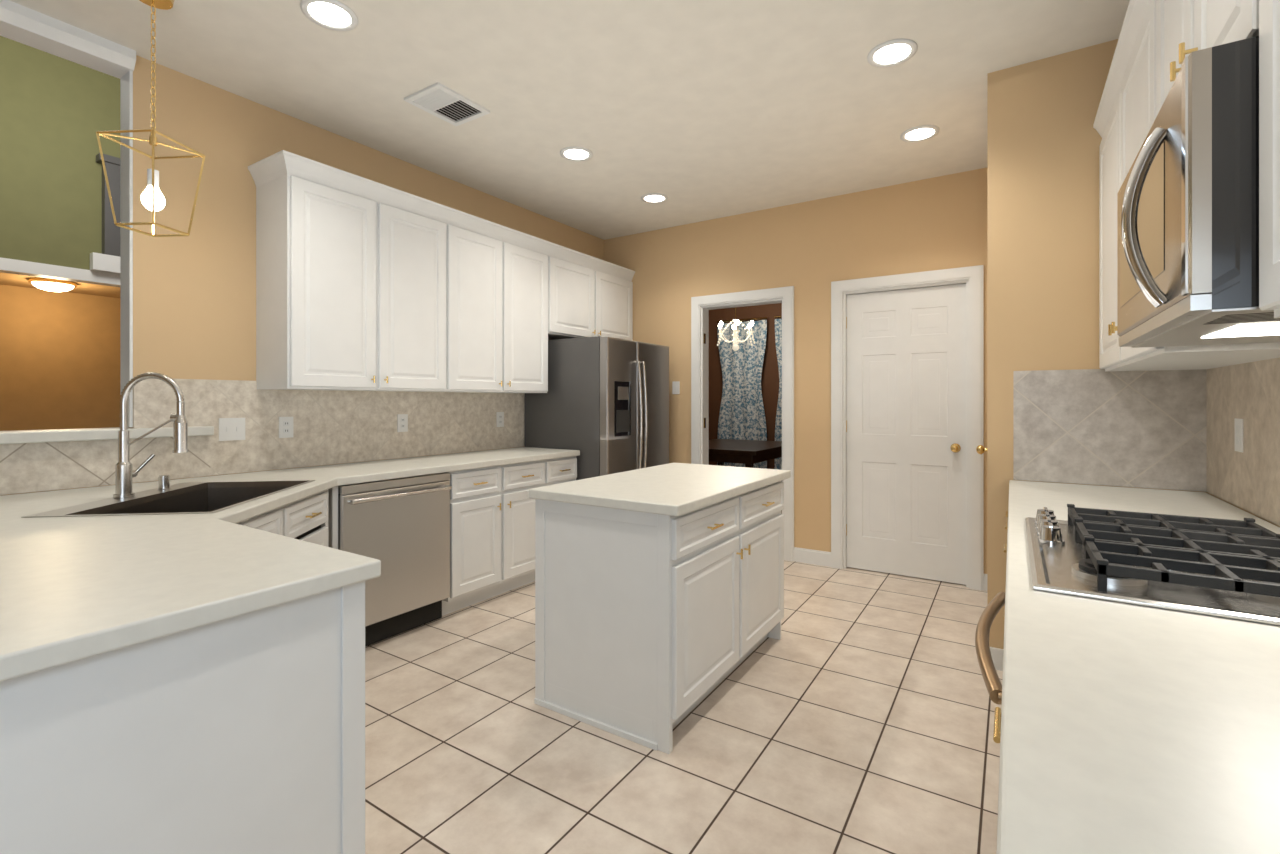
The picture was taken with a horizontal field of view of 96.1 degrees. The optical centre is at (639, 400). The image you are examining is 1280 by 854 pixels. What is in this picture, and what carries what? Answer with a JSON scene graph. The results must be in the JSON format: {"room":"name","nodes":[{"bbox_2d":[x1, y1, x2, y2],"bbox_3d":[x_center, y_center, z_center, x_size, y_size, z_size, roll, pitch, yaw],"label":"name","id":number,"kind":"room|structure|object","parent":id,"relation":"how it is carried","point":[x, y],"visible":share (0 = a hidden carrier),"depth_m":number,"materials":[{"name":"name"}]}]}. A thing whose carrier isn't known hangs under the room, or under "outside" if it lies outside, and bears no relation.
{"room":"kitchen","nodes":[
{"label":"kitchen","id":0,"kind":"room"},
{"bbox_2d":[0,36,119,286],"bbox_3d":[-4.453,-2.895,6.096,0.140,3.630,13.800,0,0,33],"label":"wall","id":1,"kind":"structure","parent":0,"point":[53,108],"depth_m":4.99,"materials":[{"name":"green paint"}]},
{"bbox_2d":[90,153,119,273],"bbox_3d":[-4.421,-1.705,5.933,0.110,1.050,1.840,0,0,33],"label":"railing post","id":2,"kind":"object","parent":1,"relation":"attached to","point":[108,261],"visible":0.12,"depth_m":5.24,"materials":[{"name":"white paint"}]},
{"bbox_2d":[0,284,119,430],"bbox_3d":[-3.663,-1.710,5.586,5.220,6.000,14.040,0,0,33],"label":"wall","id":3,"kind":"structure","parent":0,"point":[60,351],"depth_m":6.17,"materials":[{"name":"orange paint"}]},
{"bbox_2d":[0,272,119,297],"bbox_3d":[-3.613,-2.995,5.553,5.100,3.630,13.800,0,0,33],"label":"ceiling","id":4,"kind":"structure","parent":0,"point":[9,279],"depth_m":5.92,"materials":[{"name":"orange paint"}]},
{"bbox_2d":[28,278,76,291],"bbox_3d":[-5.795,-1.150,5.678,0.340,0.135,0.340,0,0,33],"label":"hall ceiling light","id":5,"kind":"object","parent":4,"relation":"attached to","point":[54,285],"visible":0.83,"depth_m":5.59,"materials":[{"name":"white glass"}]},
{"bbox_2d":[0,55,603,495],"bbox_3d":[-2.755,-0.150,2.074,0.120,2.880,8.890,0,0,33],"label":"wall","id":6,"kind":"structure","parent":0,"point":[194,295],"depth_m":2.90,"materials":[{"name":"beige paint"}]},
{"bbox_2d":[0,0,135,426],"bbox_3d":[-2.591,-0.735,2.301,0.170,1.710,0.850,0,0,33],"label":"trim","id":7,"kind":"structure","parent":6,"relation":"attached to","point":[19,23],"depth_m":2.61,"materials":[{"name":"white paint"}]},
{"bbox_2d":[0,426,213,443],"bbox_3d":[-2.520,0.147,2.434,0.225,0.045,1.150,0,0,33],"label":"sill ledge","id":8,"kind":"object","parent":6,"relation":"attached to","point":[85,434],"visible":0.87,"depth_m":2.46,"materials":[{"name":"white wood"}]},
{"bbox_2d":[0,378,524,494],"bbox_3d":[-1.857,0.133,3.345,0.008,0.480,3.400,0,0,33],"label":"backsplash","id":9,"kind":"structure","parent":6,"relation":"attached to","point":[330,427],"depth_m":3.11,"materials":[{"name":"beige tile"}]},
{"bbox_2d":[219,418,244,440],"bbox_3d":[-2.098,0.146,2.956,0.009,0.114,0.113,0,0,33],"label":"light switch","id":10,"kind":"object","parent":9,"relation":"attached to","point":[230,429],"depth_m":2.95,"materials":[{"name":"white paint"}]},
{"bbox_2d":[279,417,292,437],"bbox_3d":[-1.957,0.146,3.175,0.009,0.112,0.068,0,0,33],"label":"wall outlets","id":11,"kind":"object","parent":9,"relation":"attached to","point":[285,423],"depth_m":3.17,"materials":[{"name":"white paint"}]},
{"bbox_2d":[397,414,407,431],"bbox_3d":[-1.564,0.145,3.781,0.009,0.114,0.074,0,0,33],"label":"wall outlets","id":12,"kind":"object","parent":9,"relation":"attached to","point":[402,419],"depth_m":3.78,"materials":[{"name":"white paint"}]},
{"bbox_2d":[496,412,503,426],"bbox_3d":[-1.099,0.145,4.501,0.009,0.112,0.073,0,0,33],"label":"wall outlets","id":13,"kind":"object","parent":9,"relation":"attached to","point":[499,415],"depth_m":4.50,"materials":[{"name":"white paint"}]},
{"bbox_2d":[248,150,634,392],"bbox_3d":[-1.052,-0.648,4.246,0.377,1.173,3.148,0,0,33],"label":"upper cabinet","id":14,"kind":"object","parent":6,"relation":"attached to","point":[363,284],"visible":0.98,"depth_m":3.41,"materials":[{"name":"white paint"}]},
{"bbox_2d":[10,0,1129,239],"bbox_3d":[0.427,-1.640,0.016,7.700,0.100,8.890,0,0,33],"label":"ceiling","id":15,"kind":"structure","parent":0,"point":[717,108],"depth_m":2.83,"materials":[{"name":"paint"}]},
{"bbox_2d":[96,0,204,236],"bbox_3d":[-1.890,-1.125,2.233,0.234,0.929,0.234,0,0,5],"label":"pendant lantern","id":16,"kind":"object","parent":15,"relation":"hanging from","point":[152,198],"visible":1,"depth_m":2.23,"materials":[{"name":"gold metal"}]},
{"bbox_2d":[300,0,357,30],"bbox_3d":[-1.272,-1.585,2.360,0.210,0.008,0.210,0,0,33],"label":"recessed light","id":17,"kind":"object","parent":15,"relation":"in","point":[335,15],"visible":1,"depth_m":2.36,"materials":[{"name":"white paint"}]},
{"bbox_2d":[404,82,489,125],"bbox_3d":[-1.030,-1.583,3.084,0.280,0.012,0.340,0,0,33],"label":"ceiling vent","id":18,"kind":"object","parent":15,"relation":"attached to","point":[437,99],"depth_m":3.07,"materials":[{"name":"white metal"}]},
{"bbox_2d":[560,146,592,160],"bbox_3d":[-0.409,-1.585,3.695,0.210,0.008,0.210,0,0,33],"label":"recessed light","id":19,"kind":"object","parent":15,"relation":"in","point":[574,153],"visible":1,"depth_m":3.69,"materials":[{"name":"white paint"}]},
{"bbox_2d":[641,193,667,202],"bbox_3d":[0.113,-1.585,4.501,0.210,0.008,0.210,0,0,33],"label":"recessed light","id":20,"kind":"object","parent":15,"relation":"in","point":[651,197],"visible":1,"depth_m":4.49,"materials":[{"name":"white paint"}]},
{"bbox_2d":[717,307,754,350],"bbox_3d":[1.163,-1.099,6.989,0.502,0.979,0.435,0,0,33],"label":"chandelier","id":21,"kind":"object","parent":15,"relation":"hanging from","point":[735,335],"visible":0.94,"depth_m":6.96,"materials":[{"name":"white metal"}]},
{"bbox_2d":[867,38,916,66],"bbox_3d":[1.151,-1.585,2.626,0.210,0.008,0.210,0,0,33],"label":"recessed light","id":22,"kind":"object","parent":15,"relation":"in","point":[894,52],"visible":1,"depth_m":2.62,"materials":[{"name":"white paint"}]},
{"bbox_2d":[900,125,939,141],"bbox_3d":[1.661,-1.585,3.415,0.210,0.008,0.210,0,0,33],"label":"recessed light","id":23,"kind":"object","parent":15,"relation":"in","point":[924,132],"visible":1,"depth_m":3.41,"materials":[{"name":"white paint"}]},
{"bbox_2d":[365,560,1002,853],"bbox_3d":[-0.968,1.340,3.842,14.200,0.100,13.800,0,0,33],"label":"floor","id":24,"kind":"structure","parent":0,"point":[868,727],"depth_m":2.15,"materials":[{"name":"tile"}]},
{"bbox_2d":[0,581,364,853],"bbox_3d":[-1.169,0.853,1.310,0.815,0.874,0.650,0,0,33],"label":"base cabinet","id":25,"kind":"object","parent":24,"relation":"on","point":[245,733],"visible":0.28,"depth_m":1.09,"materials":[{"name":"white paint"}]},
{"bbox_2d":[236,489,327,546],"bbox_3d":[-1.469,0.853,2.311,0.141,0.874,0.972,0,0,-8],"label":"base cabinet","id":26,"kind":"object","parent":24,"relation":"on","point":[305,519],"visible":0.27,"depth_m":2.48,"materials":[{"name":"white paint"}]},
{"bbox_2d":[338,472,451,646],"bbox_3d":[-1.514,0.853,3.253,0.624,0.866,0.656,0,0,33],"label":"dishwasher","id":27,"kind":"object","parent":24,"relation":"on","point":[403,524],"visible":0.69,"depth_m":3.12,"materials":[{"name":"silver metal"}]},
{"bbox_2d":[328,456,576,615],"bbox_3d":[-1.216,0.853,3.752,0.623,0.874,1.880,0,0,33],"label":"base cabinet","id":28,"kind":"object","parent":24,"relation":"on","point":[492,513],"visible":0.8,"depth_m":3.67,"materials":[{"name":"white paint"}]},
{"bbox_2d":[0,447,579,681],"bbox_3d":[-0.976,0.395,2.745,2.120,0.040,3.310,0,0,33],"label":"countertop","id":29,"kind":"structure","parent":28,"relation":"on","point":[73,588],"depth_m":1.33,"materials":[{"name":"white stone"}]},
{"bbox_2d":[113,372,188,497],"bbox_3d":[-1.940,0.129,2.279,0.325,0.484,0.216,0,0,33],"label":"faucet","id":30,"kind":"object","parent":29,"relation":"on","point":[124,474],"visible":1,"depth_m":2.23,"materials":[{"name":"silver metal"}]},
{"bbox_2d":[21,480,314,517],"bbox_3d":[-1.756,0.481,2.273,0.566,0.218,0.792,0,0,-8],"label":"sink","id":31,"kind":"object","parent":29,"relation":"in","point":[184,497],"visible":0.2,"depth_m":2.43,"materials":[{"name":"black metal"}]},
{"bbox_2d":[525,336,668,479],"bbox_3d":[-0.312,0.403,4.865,0.910,1.775,0.930,0,0,33],"label":"refrigerator","id":32,"kind":"object","parent":24,"relation":"on","point":[606,399],"visible":0.65,"depth_m":4.49,"materials":[{"name":"silver metal"}]},
{"bbox_2d":[534,481,783,753],"bbox_3d":[0.180,0.853,2.770,0.713,0.874,1.222,0,0,33],"label":"base cabinet","id":33,"kind":"object","parent":24,"relation":"on","point":[640,616],"visible":0.93,"depth_m":2.30,"materials":[{"name":"white paint"}]},
{"bbox_2d":[528,463,790,515],"bbox_3d":[0.170,0.395,2.784,0.730,0.040,1.260,0,0,33],"label":"countertop","id":34,"kind":"structure","parent":33,"relation":"on","point":[671,489],"depth_m":2.49,"materials":[{"name":"white stone"}]},
{"bbox_2d":[975,592,1004,704],"bbox_3d":[1.159,0.853,1.275,0.718,0.866,0.760,0,0,33],"label":"oven","id":35,"kind":"object","parent":24,"relation":"on","point":[993,684],"visible":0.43,"depth_m":1.34,"materials":[{"name":"silver metal"}]},
{"bbox_2d":[993,511,1007,742],"bbox_3d":[0.964,0.853,0.895,0.694,0.874,3.950,0,0,33],"label":"base cabinet","id":36,"kind":"object","parent":24,"relation":"on","point":[997,715],"visible":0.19,"depth_m":0.91,"materials":[{"name":"white paint"}]},
{"bbox_2d":[996,480,1279,853],"bbox_3d":[0.970,0.395,0.892,0.682,0.040,3.950,0,0,33],"label":"countertop","id":37,"kind":"structure","parent":36,"relation":"on","point":[1126,728],"depth_m":0.69,"materials":[{"name":"white stone"}]},
{"bbox_2d":[1025,504,1279,625],"bbox_3d":[1.219,0.341,1.332,0.530,0.066,0.800,0,0,33],"label":"cooktop","id":38,"kind":"object","parent":37,"relation":"in","point":[1226,568],"visible":1,"depth_m":1.20,"materials":[{"name":"silver metal"}]},
{"bbox_2d":[709,303,781,468],"bbox_3d":[1.333,-0.150,6.755,6.300,2.880,3.410,0,0,33],"label":"wall","id":39,"kind":"structure","parent":0,"point":[770,371],"depth_m":8.41,"materials":[{"name":"brown paint"}]},
{"bbox_2d":[717,317,766,468],"bbox_3d":[1.490,0.034,8.434,0.780,2.471,0.050,0,0,33],"label":"curtain","id":40,"kind":"object","parent":39,"relation":"hanging from","point":[741,414],"visible":0.59,"depth_m":8.43,"materials":[{"name":"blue fabric"}]},
{"bbox_2d":[774,316,781,469],"bbox_3d":[2.187,0.034,7.983,0.660,2.471,0.050,0,0,33],"label":"curtain","id":41,"kind":"object","parent":39,"relation":"hanging from","point":[778,322],"visible":0.11,"depth_m":8.11,"materials":[{"name":"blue fabric"}]},
{"bbox_2d":[604,168,986,573],"bbox_3d":[1.004,-0.150,4.865,3.400,2.880,0.120,0,0,33],"label":"wall","id":42,"kind":"structure","parent":0,"point":[936,223],"depth_m":4.58,"materials":[{"name":"beige paint"}]},
{"bbox_2d":[672,381,679,393],"bbox_3d":[0.326,-0.120,5.226,0.074,0.116,0.008,0,0,33],"label":"wall switch","id":43,"kind":"object","parent":42,"relation":"attached to","point":[675,384],"visible":1,"depth_m":5.22,"materials":[{"name":"white plastic"}]},
{"bbox_2d":[691,286,793,560],"bbox_3d":[0.881,0.182,4.929,0.925,2.215,0.146,0,0,33],"label":"trim","id":44,"kind":"structure","parent":42,"relation":"attached to","point":[700,305],"depth_m":4.84,"materials":[{"name":"white wood"}]},
{"bbox_2d":[704,333,705,427],"bbox_3d":[0.576,0.205,5.115,0.004,1.610,0.035,0,0,33],"label":"door hinge","id":45,"kind":"object","parent":44,"relation":"attached to","point":[704,333],"depth_m":5.11,"materials":[{"name":"brown metal"}]},
{"bbox_2d":[794,547,1002,670],"bbox_3d":[1.081,1.234,3.955,2.440,0.112,1.324,0,0,33],"label":"baseboard","id":46,"kind":"structure","parent":42,"relation":"attached to","point":[816,557],"depth_m":4.50,"materials":[{"name":"white paint"}]},
{"bbox_2d":[846,284,965,584],"bbox_3d":[1.923,0.232,4.211,0.809,2.100,0.109,0,0,33],"label":"door","id":47,"kind":"structure","parent":42,"relation":"in","point":[906,420],"depth_m":4.21,"materials":[{"name":"white paint"}]},
{"bbox_2d":[831,265,983,590],"bbox_3d":[1.945,0.182,4.241,1.015,2.215,0.146,0,0,33],"label":"door frame","id":48,"kind":"structure","parent":42,"relation":"attached to","point":[972,276],"depth_m":4.04,"materials":[{"name":"white paint"}]},
{"bbox_2d":[976,445,986,453],"bbox_3d":[2.043,0.290,3.418,0.079,0.063,0.064,0,0,33],"label":"handle","id":49,"kind":"object","parent":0,"point":[980,449],"depth_m":3.41,"materials":[{"name":"gold metal"}]},
{"bbox_2d":[987,39,1208,648],"bbox_3d":[2.453,-0.150,3.147,0.900,2.880,1.430,0,0,33],"label":"wall","id":50,"kind":"structure","parent":0,"point":[1043,143],"depth_m":2.69,"materials":[{"name":"beige paint"}]},
{"bbox_2d":[1013,369,1206,491],"bbox_3d":[2.057,0.116,2.547,0.674,0.516,0.008,0,0,33],"label":"backsplash","id":51,"kind":"structure","parent":50,"relation":"attached to","point":[1140,429],"depth_m":2.53,"materials":[{"name":"beige tile"}]},
{"bbox_2d":[1209,493,1279,526],"bbox_3d":[1.698,-0.150,-1.776,2.780,2.880,7.974,0,0,-9],"label":"wall","id":52,"kind":"structure","parent":0,"point":[1209,493],"depth_m":1.97,"materials":[{"name":"beige paint"}]},
{"bbox_2d":[1093,0,1279,371],"bbox_3d":[1.324,-0.682,1.149,0.382,1.105,3.148,0,0,33],"label":"upper cabinet","id":53,"kind":"object","parent":52,"relation":"attached to","point":[1156,36],"visible":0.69,"depth_m":1.57,"materials":[{"name":"white paint"}]},
{"bbox_2d":[1117,36,1279,347],"bbox_3d":[1.273,-0.362,1.177,0.498,0.436,0.760,0,0,33],"label":"microwave","id":54,"kind":"object","parent":53,"relation":"attached to","point":[1188,200],"visible":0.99,"depth_m":0.96,"materials":[{"name":"silver metal"}]},
{"bbox_2d":[1207,358,1279,525],"bbox_3d":[1.261,0.116,0.704,0.008,0.516,3.952,0,0,33],"label":"backsplash","id":55,"kind":"structure","parent":52,"relation":"attached to","point":[1249,479],"depth_m":1.95,"materials":[{"name":"beige tile"}]},
{"bbox_2d":[1235,418,1242,451],"bbox_3d":[2.104,0.120,2.021,0.006,0.116,0.074,0,0,33],"label":"wall outlet","id":56,"kind":"object","parent":55,"relation":"attached to","point":[1238,422],"visible":1,"depth_m":2.01,"materials":[{"name":"white paint"}]},
{"bbox_3d":[1.308,1.288,6.717,6.100,0.004,3.300,0,0,33],"label":"floor","id":57,"kind":"structure","parent":0,"visible":0},
{"bbox_2d":[709,439,781,467],"bbox_3d":[1.138,0.905,7.006,1.200,0.760,1.600,0,0,33],"label":"dining table","id":58,"kind":"object","parent":57,"relation":"on","point":[747,452],"visible":0.29,"depth_m":6.36,"materials":[{"name":"brown wood"}]}
]}

